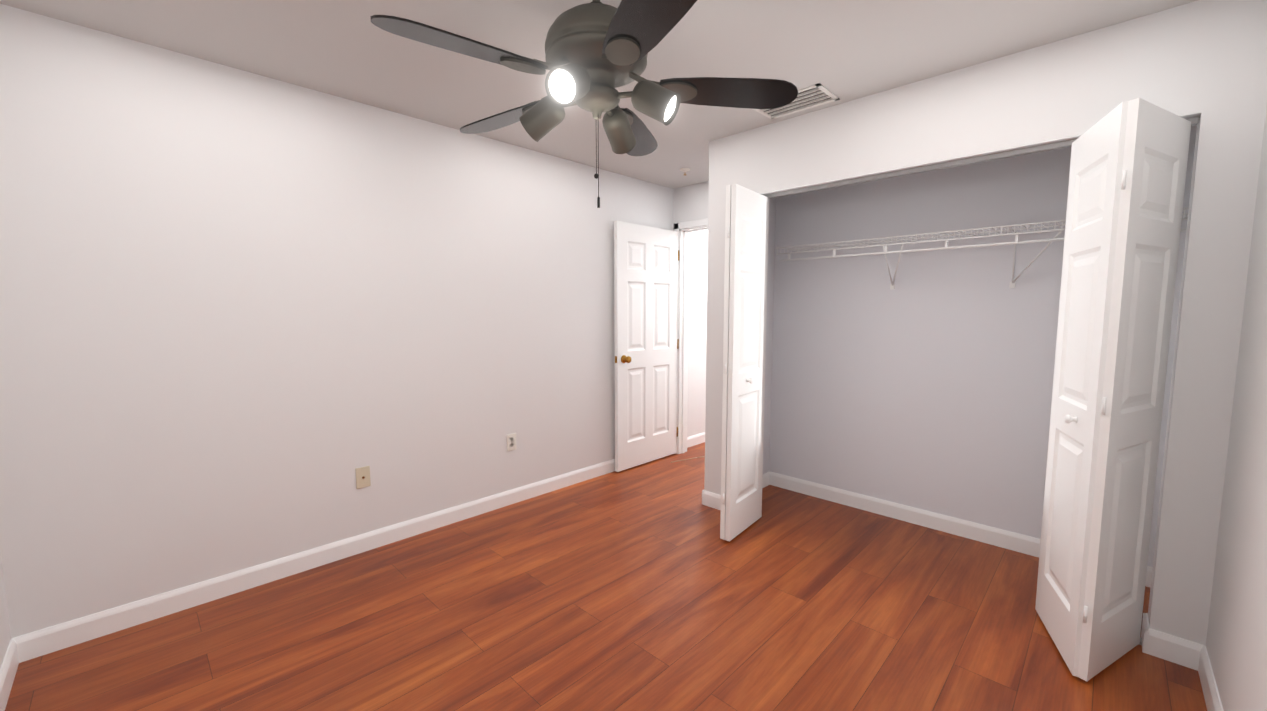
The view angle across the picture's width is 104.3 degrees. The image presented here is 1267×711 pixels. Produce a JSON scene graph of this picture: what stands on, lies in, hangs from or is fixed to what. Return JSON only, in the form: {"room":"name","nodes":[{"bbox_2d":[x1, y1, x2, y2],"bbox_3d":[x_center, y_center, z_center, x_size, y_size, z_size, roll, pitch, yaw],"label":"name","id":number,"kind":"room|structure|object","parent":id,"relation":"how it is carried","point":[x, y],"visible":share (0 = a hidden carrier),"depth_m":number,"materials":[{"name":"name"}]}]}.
{"room":"empty bedroom","nodes":[
{"label":"empty bedroom","id":0,"kind":"room"},
{"bbox_2d":[0,552,10,668],"bbox_3d":[-1.196,0.074,0.555,3.365,2.430,0.120,5,7,44],"label":"wall","id":1,"kind":"structure","parent":0,"point":[5,636],"depth_m":1.80,"materials":[{"name":"white paint"}]},
{"bbox_2d":[0,638,18,710],"bbox_3d":[-1.193,1.226,0.750,3.245,0.100,0.013,5,7,44],"label":"baseboard","id":2,"kind":"structure","parent":1,"relation":"attached to","point":[9,666],"depth_m":1.74,"materials":[{"name":"white wood"}]},
{"bbox_2d":[0,4,707,637],"bbox_3d":[-0.453,-0.224,3.807,0.120,2.430,5.840,5,7,44],"label":"wall","id":3,"kind":"structure","parent":0,"point":[248,320],"depth_m":2.34,"materials":[{"name":"white paint"}]},
{"bbox_2d":[13,459,614,662],"bbox_3d":[-0.996,0.996,3.262,0.013,0.100,3.906,5,7,44],"label":"baseboard","id":4,"kind":"structure","parent":3,"relation":"attached to","point":[41,642],"depth_m":2.41,"materials":[{"name":"white wood"}]},
{"bbox_2d":[355,466,370,488],"bbox_3d":[-1.492,0.674,2.719,0.014,0.116,0.072,5,7,44],"label":"outlet","id":5,"kind":"object","parent":3,"relation":"attached to","point":[362,477],"visible":1,"depth_m":2.72,"materials":[{"name":"beige plastic"}]},
{"bbox_2d":[507,433,515,450],"bbox_3d":[-0.839,0.597,3.391,0.008,0.116,0.072,5,7,44],"label":"duplex electrical outlet","id":6,"kind":"object","parent":3,"relation":"attached to","point":[511,441],"visible":1,"depth_m":3.39,"materials":[{"name":"white plastic"}]},
{"bbox_2d":[687,432,704,447],"bbox_3d":[0.997,0.808,5.304,0.013,0.100,1.574,5,7,44],"label":"baseboard","id":7,"kind":"structure","parent":3,"relation":"attached to","point":[693,440],"depth_m":4.91,"materials":[{"name":"white wood"}]},
{"bbox_2d":[0,0,1197,188],"bbox_3d":[0.754,-1.357,2.526,3.485,0.060,5.840,5,7,44],"label":"ceiling","id":8,"kind":"structure","parent":0,"point":[844,51],"depth_m":2.04,"materials":[{"name":"grey paint"}]},
{"bbox_2d":[370,0,797,207],"bbox_3d":[-0.162,-0.867,1.612,1.267,0.750,1.257,5,7,44],"label":"fan","id":9,"kind":"object","parent":8,"relation":"hanging from","point":[597,52],"visible":1,"depth_m":1.52,"materials":[{"name":"grey metal"}]},
{"bbox_2d":[680,168,689,175],"bbox_3d":[0.401,-1.425,3.830,0.084,0.042,0.084,5,7,44],"label":"sprinkler","id":10,"kind":"object","parent":8,"relation":"attached to","point":[684,170],"visible":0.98,"depth_m":3.82,"materials":[{"name":"white metal"}]},
{"bbox_2d":[753,83,839,119],"bbox_3d":[0.843,-1.328,2.592,0.385,0.015,0.245,5,7,44],"label":"ceiling vent","id":11,"kind":"object","parent":8,"relation":"in","point":[815,95],"visible":0.79,"depth_m":2.57,"materials":[{"name":"white metal"}]},
{"bbox_2d":[5,442,1206,710],"bbox_3d":[0.754,1.123,2.753,3.485,0.060,5.840,5,7,44],"label":"floor","id":12,"kind":"structure","parent":0,"point":[641,588],"depth_m":2.07,"materials":[{"name":"laminate"}]},
{"bbox_2d":[673,188,678,230],"bbox_3d":[0.427,-0.295,4.573,0.070,2.430,0.120,5,7,44],"label":"wall","id":13,"kind":"structure","parent":0,"point":[676,205],"depth_m":4.44,"materials":[{"name":"white paint"}]},
{"bbox_2d":[679,181,708,222],"bbox_3d":[0.754,-1.296,4.163,0.840,0.360,0.120,5,7,44],"label":"wall","id":14,"kind":"structure","parent":0,"point":[693,202],"depth_m":4.30,"materials":[{"name":"white paint"}]},
{"bbox_2d":[674,218,707,453],"bbox_3d":[0.754,-0.112,4.272,0.942,2.121,0.148,5,7,44],"label":"door frame","id":15,"kind":"structure","parent":14,"relation":"attached to","point":[683,229],"depth_m":4.52,"materials":[{"name":"white wood"}]},
{"bbox_2d":[614,221,678,471],"bbox_3d":[0.150,-0.074,4.227,0.105,2.030,0.779,5,7,44],"label":"entry door","id":16,"kind":"structure","parent":15,"relation":"attached to","point":[646,260],"depth_m":4.20,"materials":[{"name":"white wood"}]},
{"bbox_2d":[763,198,775,473],"bbox_3d":[0.854,-0.204,3.590,0.122,2.430,0.676,5,7,44],"label":"wall","id":17,"kind":"structure","parent":0,"point":[769,325],"depth_m":3.67,"materials":[{"name":"white paint"}]},
{"bbox_2d":[762,472,769,487],"bbox_3d":[0.861,0.964,3.607,0.013,0.100,0.556,5,7,44],"label":"baseboard","id":18,"kind":"structure","parent":17,"relation":"attached to","point":[766,480],"depth_m":3.75,"materials":[{"name":"white wood"}]},
{"bbox_2d":[769,125,1196,566],"bbox_3d":[1.864,-0.150,2.999,2.155,2.430,0.120,5,7,44],"label":"wall","id":19,"kind":"structure","parent":0,"point":[926,384],"depth_m":2.98,"materials":[{"name":"white paint"}]},
{"bbox_2d":[769,471,1152,587],"bbox_3d":[1.818,1.014,3.058,2.155,0.100,0.013,5,7,44],"label":"baseboard","id":20,"kind":"structure","parent":19,"relation":"attached to","point":[1020,543],"depth_m":3.08,"materials":[{"name":"white wood"}]},
{"bbox_2d":[776,208,1188,289],"bbox_3d":[1.776,-0.527,2.747,1.980,0.306,0.315,5,7,44],"label":"closet shelf","id":21,"kind":"object","parent":19,"relation":"attached to","point":[971,236],"visible":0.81,"depth_m":2.70,"materials":[{"name":"white metal"}]},
{"bbox_2d":[704,0,1266,645],"bbox_3d":[1.350,-0.110,2.558,2.277,2.430,0.120,5,7,44],"label":"wall","id":22,"kind":"structure","parent":0,"point":[1227,159],"depth_m":1.86,"materials":[{"name":"white paint"}]},
{"bbox_2d":[702,490,720,509],"bbox_3d":[0.601,0.992,3.297,0.345,0.100,0.013,5,7,44],"label":"baseboard","id":23,"kind":"structure","parent":22,"relation":"attached to","point":[711,499],"depth_m":3.35,"materials":[{"name":"white wood"}]},
{"bbox_2d":[720,184,768,540],"bbox_3d":[0.673,0.057,2.917,0.098,2.005,0.468,4,7,38],"label":"bifold door","id":24,"kind":"structure","parent":22,"relation":"in","point":[745,274],"depth_m":2.85,"materials":[{"name":"white wood"}]},
{"bbox_2d":[764,117,1197,644],"bbox_3d":[1.418,0.090,2.513,1.800,2.040,0.040,5,7,44],"label":"trim","id":25,"kind":"structure","parent":22,"relation":"attached to","point":[1024,151],"depth_m":2.35,"materials":[{"name":"white wood"}]},
{"bbox_2d":[1035,98,1190,680],"bbox_3d":[1.757,0.156,1.836,0.325,2.005,0.449,5,7,44],"label":"bifold door","id":26,"kind":"structure","parent":22,"relation":"in","point":[1127,178],"depth_m":1.78,"materials":[{"name":"white wood"}]},
{"bbox_2d":[1141,613,1149,653],"bbox_3d":[2.058,1.113,1.980,0.013,0.100,0.146,5,7,44],"label":"baseboard","id":27,"kind":"structure","parent":22,"relation":"attached to","point":[1145,631],"depth_m":1.94,"materials":[{"name":"white wood"}]},
{"bbox_2d":[1147,628,1203,670],"bbox_3d":[2.068,1.122,1.877,0.145,0.100,0.013,5,7,44],"label":"baseboard","id":28,"kind":"structure","parent":22,"relation":"attached to","point":[1174,649],"depth_m":1.88,"materials":[{"name":"white wood"}]},
{"bbox_2d":[1206,106,1266,710],"bbox_3d":[1.366,0.046,0.862,0.120,2.430,3.893,5,7,44],"label":"wall","id":29,"kind":"structure","parent":0,"point":[1236,643],"depth_m":1.52,"materials":[{"name":"white paint"}]},
{"bbox_2d":[1198,645,1223,710],"bbox_3d":[1.041,1.228,0.730,0.013,0.100,3.097,5,7,44],"label":"baseboard","id":30,"kind":"structure","parent":29,"relation":"attached to","point":[1210,689],"depth_m":1.69,"materials":[{"name":"white wood"}]}
]}

